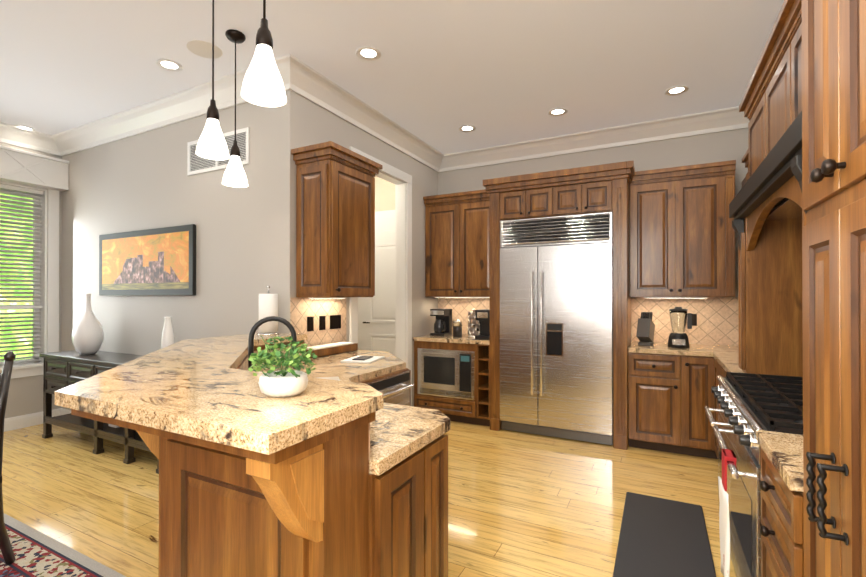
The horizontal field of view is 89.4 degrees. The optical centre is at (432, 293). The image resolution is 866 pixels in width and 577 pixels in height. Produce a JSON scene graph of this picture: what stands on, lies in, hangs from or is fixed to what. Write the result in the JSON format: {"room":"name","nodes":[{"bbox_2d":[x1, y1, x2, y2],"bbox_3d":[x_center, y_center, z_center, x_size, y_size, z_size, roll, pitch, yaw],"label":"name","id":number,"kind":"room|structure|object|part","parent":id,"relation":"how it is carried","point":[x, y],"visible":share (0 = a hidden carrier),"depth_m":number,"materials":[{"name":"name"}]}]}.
{"room":"kitchen","nodes":[
{"label":"kitchen","id":0,"kind":"room"},
{"bbox_2d":[0,142,61,418],"bbox_3d":[-5.306,-0.154,2.807,0.160,3.100,4.750,0,0,27],"label":"wall","id":1,"kind":"structure","parent":0,"point":[25,395],"depth_m":4.64,"materials":[{"name":"grey paint"}]},
{"bbox_2d":[0,181,58,378],"bbox_3d":[-4.553,-0.183,4.202,0.220,2.110,1.560,0,0,27],"label":"window","id":2,"kind":"structure","parent":1,"relation":"in","point":[49,286],"depth_m":4.76,"materials":[{"name":"white"}]},
{"bbox_2d":[0,184,42,364],"bbox_3d":[-4.562,-0.190,4.207,0.060,1.851,1.270,0,0,27],"label":"window blind","id":3,"kind":"object","parent":2,"relation":"attached to","point":[20,190],"visible":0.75,"depth_m":4.61,"materials":[{"name":"white plastic"}]},
{"bbox_2d":[4,408,58,431],"bbox_3d":[-5.228,1.331,2.760,0.016,0.130,4.750,0,0,27],"label":"baseboard","id":4,"kind":"structure","parent":1,"relation":"attached to","point":[21,421],"depth_m":4.59,"materials":[{"name":"white"}]},
{"bbox_2d":[0,122,63,155],"bbox_3d":[-5.127,-1.623,2.823,0.150,0.162,4.570,0,0,27],"label":"crown molding","id":5,"kind":"structure","parent":1,"relation":"attached to","point":[9,134],"depth_m":4.54,"materials":[{"name":"white wood"}]},
{"bbox_2d":[0,145,68,191],"bbox_3d":[-4.429,-1.298,4.113,0.154,0.320,1.625,0,0,27],"label":"valance box","id":6,"kind":"object","parent":1,"relation":"attached to","point":[18,166],"visible":1,"depth_m":4.54,"materials":[{"name":"white wood"}]},
{"bbox_2d":[61,102,278,409],"bbox_3d":[-2.700,-0.148,4.183,3.450,3.100,0.155,0,0,27],"label":"wall","id":7,"kind":"structure","parent":0,"point":[142,181],"depth_m":3.98,"materials":[{"name":"grey paint"}]},
{"bbox_2d":[59,408,70,415],"bbox_3d":[-2.604,1.337,4.070,3.419,0.130,0.016,0,0,27],"label":"baseboard","id":8,"kind":"structure","parent":7,"relation":"attached to","point":[62,411],"depth_m":4.82,"materials":[{"name":"white"}]},
{"bbox_3d":[-2.733,-0.290,4.132,1.500,0.615,0.033,0,0,27],"label":"framed painting","id":9,"kind":"part","parent":7,"relation":"part of"},
{"bbox_2d":[187,127,248,175],"bbox_3d":[-1.817,-1.185,3.676,0.770,0.290,0.013,0,0,27],"label":"return air vent","id":10,"kind":"object","parent":7,"relation":"attached to","point":[196,164],"visible":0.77,"depth_m":3.66,"materials":[{"name":"white metal"}]},
{"bbox_2d":[278,90,437,406],"bbox_3d":[-0.560,-0.147,4.438,0.120,3.100,2.500,0,0,27],"label":"wall","id":11,"kind":"structure","parent":0,"point":[303,121],"depth_m":3.66,"materials":[{"name":"grey paint"}]},
{"bbox_2d":[48,54,307,155],"bbox_3d":[-2.514,-1.618,3.962,3.450,0.162,0.150,0,0,27],"label":"crown molding","id":12,"kind":"structure","parent":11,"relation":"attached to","point":[302,79],"depth_m":3.87,"materials":[{"name":"white wood"}]},
{"bbox_2d":[290,297,345,346],"bbox_3d":[-0.920,0.258,3.587,0.014,0.453,0.658,0,0,27],"label":"tile backsplash","id":13,"kind":"structure","parent":11,"relation":"attached to","point":[319,321],"depth_m":3.57,"materials":[{"name":"beige tile"}]},
{"bbox_2d":[291,141,382,298],"bbox_3d":[-0.751,-0.524,3.509,0.389,1.134,0.658,0,0,27],"label":"upper cabinet","id":14,"kind":"object","parent":11,"relation":"attached to","point":[335,220],"visible":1,"depth_m":3.30,"materials":[{"name":"brown wood"}]},
{"bbox_2d":[292,66,443,169],"bbox_3d":[-0.475,-1.616,4.316,0.150,0.162,2.310,0,0,27],"label":"crown molding","id":15,"kind":"structure","parent":11,"relation":"attached to","point":[320,90],"depth_m":4.02,"materials":[{"name":"white wood"}]},
{"bbox_2d":[349,146,411,405],"bbox_3d":[-0.556,0.041,4.446,0.164,2.725,1.090,0,0,27],"label":"door frame","id":16,"kind":"structure","parent":11,"relation":"attached to","point":[401,180],"depth_m":4.83,"materials":[{"name":"white"}]},
{"bbox_2d":[2,421,735,576],"bbox_3d":[-1.345,1.435,2.725,7.550,0.080,8.850,0,0,27],"label":"floor","id":17,"kind":"structure","parent":0,"point":[521,504],"depth_m":3.02,"materials":[{"name":"brown wood"}]},
{"bbox_2d":[0,513,125,576],"bbox_3d":[-3.558,1.383,1.380,3.550,0.010,3.230,0,0,27],"label":"oriental rug","id":18,"kind":"object","parent":17,"relation":"on","point":[37,553],"depth_m":2.27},
{"bbox_2d":[0,351,15,564],"bbox_3d":[-2.420,0.837,2.057,0.476,1.085,0.514,0,0,12],"label":"dining chair","id":19,"kind":"object","parent":18,"relation":"on","point":[6,549],"visible":1,"depth_m":2.20,"materials":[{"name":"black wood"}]},
{"bbox_2d":[40,350,158,473],"bbox_3d":[-2.875,0.991,3.959,1.960,0.820,0.414,0,0,27],"label":"console table","id":20,"kind":"object","parent":17,"relation":"on","point":[63,369],"visible":0.31,"depth_m":3.98,"materials":[{"name":"black wood"}]},
{"bbox_2d":[72,294,103,354],"bbox_3d":[-3.314,0.291,4.202,0.244,0.580,0.244,0,0,27],"label":"vase","id":21,"kind":"object","parent":20,"relation":"on","point":[87,335],"visible":1,"depth_m":4.14,"materials":[{"name":"white ceramic"}]},
{"bbox_2d":[161,317,174,348],"bbox_3d":[-2.207,0.386,3.642,0.104,0.385,0.104,0,0,27],"label":"vase","id":22,"kind":"object","parent":20,"relation":"on","point":[167,338],"visible":0.67,"depth_m":3.61,"materials":[{"name":"white ceramic"}]},
{"bbox_2d":[71,405,386,576],"bbox_3d":[-0.997,0.860,1.548,1.790,1.060,0.212,0,0,27],"label":"base cabinet","id":23,"kind":"object","parent":17,"relation":"on","point":[336,467],"depth_m":1.19,"materials":[{"name":"brown wood"}]},
{"bbox_2d":[55,333,413,456],"bbox_3d":[-0.805,0.313,2.140,1.990,0.040,1.796,0,0,27],"label":"countertop","id":24,"kind":"structure","parent":23,"relation":"on","point":[201,389],"depth_m":1.26,"materials":[{"name":"beige stone"}]},
{"bbox_2d":[257,286,278,334],"bbox_3d":[-1.202,0.119,3.192,0.150,0.355,0.150,0,0,27],"label":"paper towel","id":25,"kind":"object","parent":24,"relation":"on","point":[268,304],"visible":1,"depth_m":3.14,"materials":[{"name":"white paper"}]},
{"bbox_2d":[248,316,300,370],"bbox_3d":[-0.834,0.294,2.168,0.296,0.366,0.210,0,0,27],"label":"faucet","id":26,"kind":"object","parent":24,"relation":"on","point":[260,322],"visible":0.42,"depth_m":2.13,"materials":[{"name":"dark bronze metal"}]},
{"bbox_2d":[248,335,317,397],"bbox_3d":[-0.427,0.200,1.248,0.191,0.174,0.185,0,0,27],"label":"potted plant","id":27,"kind":"object","parent":24,"relation":"on","point":[284,382],"visible":1,"depth_m":1.21,"materials":[{"name":"green plant"}]},
{"bbox_2d":[302,342,357,357],"bbox_3d":[-0.836,0.449,3.530,0.160,0.070,0.540,0,0,27],"label":"wood tray","id":28,"kind":"object","parent":24,"relation":"on","point":[329,349],"visible":0.67,"depth_m":3.48,"materials":[{"name":"brown wood"}]},
{"bbox_2d":[341,355,384,363],"bbox_3d":[-0.505,0.471,3.168,0.220,0.021,0.280,0,0,15],"label":"notepad","id":29,"kind":"object","parent":24,"relation":"on","point":[362,359],"visible":1,"depth_m":3.10,"materials":[{"name":"white paper"}]},
{"bbox_2d":[383,393,430,576],"bbox_3d":[-0.886,0.861,1.763,1.790,1.060,0.273,0,0,27],"label":"base cabinet","id":30,"kind":"object","parent":17,"relation":"on","point":[408,426],"depth_m":1.42,"materials":[{"name":"brown wood"}]},
{"bbox_2d":[431,409,449,576],"bbox_3d":[-0.781,0.862,1.967,1.790,1.060,0.185,0,0,27],"label":"base cabinet","id":31,"kind":"object","parent":17,"relation":"on","point":[440,423],"depth_m":1.59,"materials":[{"name":"brown wood"}]},
{"bbox_2d":[413,333,489,425],"bbox_3d":[0.318,0.949,5.003,0.912,0.914,0.674,0,0,27],"label":"base cabinet","id":32,"kind":"object","parent":17,"relation":"on","point":[451,377],"visible":0.71,"depth_m":4.74,"materials":[{"name":"brown wood"}]},
{"bbox_2d":[430,309,451,335],"bbox_3d":[0.104,0.336,5.138,0.196,0.310,0.223,0,0,27],"label":"coffee maker","id":33,"kind":"object","parent":32,"relation":"on","point":[443,324],"visible":1,"depth_m":5.07,"materials":[{"name":"black plastic"}]},
{"bbox_2d":[453,318,461,336],"bbox_3d":[0.278,0.386,4.970,0.110,0.208,0.110,0,0,27],"label":"glass jar","id":34,"kind":"object","parent":32,"relation":"on","point":[457,328],"visible":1,"depth_m":4.93,"materials":[{"name":"white"}]},
{"bbox_2d":[468,309,479,337],"bbox_3d":[0.466,0.331,4.941,0.152,0.318,0.151,0,0,27],"label":"pod carousel","id":35,"kind":"object","parent":32,"relation":"on","point":[472,329],"visible":0.77,"depth_m":4.89,"materials":[{"name":"silver metal"}]},
{"bbox_2d":[475,309,489,339],"bbox_3d":[0.584,0.332,4.755,0.170,0.315,0.263,0,0,27],"label":"coffee maker","id":36,"kind":"object","parent":32,"relation":"on","point":[482,316],"visible":0.65,"depth_m":4.67,"materials":[{"name":"black plastic"}]},
{"bbox_2d":[500,212,612,444],"bbox_3d":[1.288,0.328,4.474,1.066,2.144,0.716,0,0,27],"label":"fridge","id":37,"kind":"object","parent":17,"relation":"on","point":[556,326],"visible":1,"depth_m":4.19,"materials":[{"name":"grey metal"}]},
{"bbox_2d":[483,161,634,449],"bbox_3d":[1.299,0.116,4.485,1.414,2.575,0.701,0,0,27],"label":"surround","id":38,"kind":"object","parent":17,"relation":"on","point":[603,188],"visible":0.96,"depth_m":4.12,"materials":[{"name":"brown wood"}]},
{"bbox_2d":[628,377,683,453],"bbox_3d":[2.080,0.965,4.114,0.414,0.874,0.636,0,0,27],"label":"base cabinet","id":39,"kind":"object","parent":17,"relation":"on","point":[670,396],"depth_m":3.83,"materials":[{"name":"brown wood"}]},
{"bbox_2d":[628,341,801,380],"bbox_3d":[2.176,0.505,3.367,1.272,0.040,1.882,0,0,27],"label":"countertop","id":40,"kind":"structure","parent":39,"relation":"on","point":[695,362],"depth_m":3.76,"materials":[{"name":"beige stone"}]},
{"bbox_2d":[636,312,654,345],"bbox_3d":[2.007,0.331,4.126,0.110,0.310,0.236,0,0,39],"label":"knife block","id":41,"kind":"object","parent":40,"relation":"on","point":[645,330],"visible":1,"depth_m":4.07,"materials":[{"name":"grey"}]},
{"bbox_2d":[668,307,691,347],"bbox_3d":[2.223,0.303,3.942,0.190,0.365,0.174,0,0,27],"label":"blender","id":42,"kind":"object","parent":40,"relation":"on","point":[678,336],"visible":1,"depth_m":3.90,"materials":[{"name":"black plastic"}]},
{"bbox_2d":[613,492,715,576],"bbox_3d":[1.206,1.383,2.281,0.450,0.018,1.500,0,0,27],"label":"kitchen mat","id":43,"kind":"object","parent":17,"relation":"on","point":[660,537],"visible":1,"depth_m":2.44,"materials":[{"name":"grey rubber"}]},
{"bbox_2d":[684,381,711,457],"bbox_3d":[2.376,0.964,3.962,0.251,0.874,0.636,0,0,27],"label":"base cabinet","id":44,"kind":"object","parent":17,"relation":"on","point":[697,394],"depth_m":3.69,"materials":[{"name":"brown wood"}]},
{"bbox_2d":[712,381,718,458],"bbox_3d":[2.424,0.960,3.132,0.616,0.874,0.835,0,0,27],"label":"base cabinet","id":45,"kind":"object","parent":17,"relation":"on","point":[714,383],"depth_m":3.61,"materials":[{"name":"brown wood"}]},
{"bbox_2d":[704,372,802,576],"bbox_3d":[1.673,0.890,1.909,0.776,0.997,1.157,0,0,27],"label":"range","id":46,"kind":"object","parent":17,"relation":"on","point":[749,404],"visible":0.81,"depth_m":1.80,"materials":[{"name":"silver metal"}]},
{"bbox_2d":[718,449,735,576],"bbox_3d":[1.174,0.883,1.741,0.044,0.495,0.222,0,0,27],"label":"towel","id":47,"kind":"object","parent":46,"relation":"hanging from","point":[728,456],"depth_m":1.71,"materials":[{"name":"white fabric"}]},
{"bbox_2d":[756,430,803,576],"bbox_3d":[1.340,0.931,1.175,0.749,0.914,0.441,0,0,27],"label":"base cabinet","id":48,"kind":"object","parent":17,"relation":"on","point":[782,518],"visible":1,"depth_m":1.29,"materials":[{"name":"brown wood"}]},
{"bbox_2d":[802,0,865,576],"bbox_3d":[1.105,0.081,0.718,0.742,2.610,0.587,0,0,27],"label":"pantry","id":49,"kind":"object","parent":17,"relation":"on","point":[834,228],"visible":1,"depth_m":0.91,"materials":[{"name":"brown wood"}]},
{"bbox_2d":[374,176,394,211],"bbox_3d":[-0.600,-0.140,5.865,1.260,3.100,0.100,0,0,27],"label":"wall","id":50,"kind":"structure","parent":0,"point":[384,195],"depth_m":5.83,"materials":[{"name":"beige paint"}]},
{"bbox_2d":[358,210,394,355],"bbox_3d":[-0.612,0.153,5.754,1.000,2.508,0.102,0,0,27],"label":"hall door","id":51,"kind":"structure","parent":50,"relation":"in","point":[376,322],"depth_m":5.79,"materials":[{"name":"white wood"}]},
{"bbox_2d":[0,0,783,153],"bbox_3d":[-1.345,-1.754,2.740,7.550,0.100,8.850,0,0,27],"label":"ceiling","id":52,"kind":"structure","parent":0,"point":[437,74],"depth_m":3.14,"materials":[{"name":"white paint"}]},
{"bbox_2d":[186,40,222,58],"bbox_3d":[-1.593,-1.701,3.054,0.224,0.004,0.224,0,0,27],"label":"ceiling speaker","id":53,"kind":"object","parent":52,"relation":"attached to","point":[201,48],"visible":0.98,"depth_m":3.04,"materials":[{"name":"white plastic"}]},
{"bbox_2d":[196,0,239,163],"bbox_3d":[-1.147,-1.213,2.281,0.156,0.988,0.156,0,0,-3],"label":"pendant light","id":54,"kind":"object","parent":52,"relation":"hanging from","point":[212,145],"depth_m":2.27,"materials":[{"name":"white glass"}]},
{"bbox_2d":[222,160,247,187],"bbox_3d":[-1.299,-1.210,2.878,0.158,0.988,0.156,0,0,-3],"label":"pendant light","id":55,"kind":"object","parent":52,"relation":"hanging from","point":[234,174],"depth_m":2.83,"materials":[{"name":"white glass"}]},
{"bbox_2d":[225,0,286,106],"bbox_3d":[-0.623,-1.216,1.617,0.156,0.988,0.156,0,0,-3],"label":"pendant light","id":56,"kind":"object","parent":52,"relation":"hanging from","point":[263,85],"depth_m":1.59,"materials":[{"name":"white glass"}]},
{"bbox_2d":[13,46,688,131],"bbox_3d":[-1.091,-1.693,4.038,6.086,0.010,2.366,0,0,27],"label":"recessed lights","id":57,"kind":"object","parent":52,"relation":"attached to","point":[366,52],"depth_m":3.31,"materials":[{"name":"white"}]},
{"bbox_2d":[438,128,747,345],"bbox_3d":[1.649,-0.145,4.772,3.740,3.100,0.120,0,0,27],"label":"wall","id":58,"kind":"structure","parent":0,"point":[729,145],"depth_m":4.46,"materials":[{"name":"grey paint"}]},
{"bbox_2d":[423,189,489,297],"bbox_3d":[0.374,-0.547,5.133,0.896,1.194,0.403,0,0,27],"label":"upper cabinet","id":59,"kind":"object","parent":58,"relation":"attached to","point":[457,245],"visible":0.92,"depth_m":5.00,"materials":[{"name":"brown wood"}]},
{"bbox_2d":[438,298,489,333],"bbox_3d":[0.471,0.266,5.301,0.915,0.453,0.015,0,0,27],"label":"tile backsplash","id":60,"kind":"structure","parent":58,"relation":"attached to","point":[460,307],"depth_m":5.35,"materials":[{"name":"beige tile"}]},
{"bbox_2d":[435,106,749,171],"bbox_3d":[1.511,-1.614,4.698,3.330,0.162,0.150,0,0,27],"label":"crown molding","id":61,"kind":"structure","parent":58,"relation":"attached to","point":[726,119],"depth_m":4.55,"materials":[{"name":"white wood"}]},
{"bbox_2d":[629,160,735,297],"bbox_3d":[2.323,-0.551,4.127,0.840,1.194,0.403,0,0,27],"label":"upper cabinet","id":62,"kind":"object","parent":58,"relation":"attached to","point":[682,238],"visible":0.98,"depth_m":3.97,"materials":[{"name":"brown wood"}]},
{"bbox_2d":[631,297,737,345],"bbox_3d":[2.598,0.261,4.203,1.260,0.453,0.015,0,0,27],"label":"tile backsplash","id":63,"kind":"structure","parent":58,"relation":"attached to","point":[714,320],"depth_m":4.21,"materials":[{"name":"beige tile"}]},
{"bbox_3d":[1.540,-0.164,0.614,0.120,3.100,7.370,0,0,27],"label":"wall","id":64,"kind":"structure","parent":0,"visible":0},
{"bbox_2d":[742,162,747,186],"bbox_3d":[2.693,-0.522,3.377,0.356,1.100,0.685,0,0,27],"label":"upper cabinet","id":65,"kind":"object","parent":64,"relation":"attached to","point":[745,179],"depth_m":3.73,"materials":[{"name":"brown wood"}]},
{"bbox_2d":[729,0,808,376],"bbox_3d":[1.763,-0.341,1.878,0.634,1.634,1.574,0,0,27],"label":"range hood","id":66,"kind":"object","parent":64,"relation":"attached to","point":[767,213],"visible":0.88,"depth_m":2.41,"materials":[{"name":"brown wood"}]}
]}

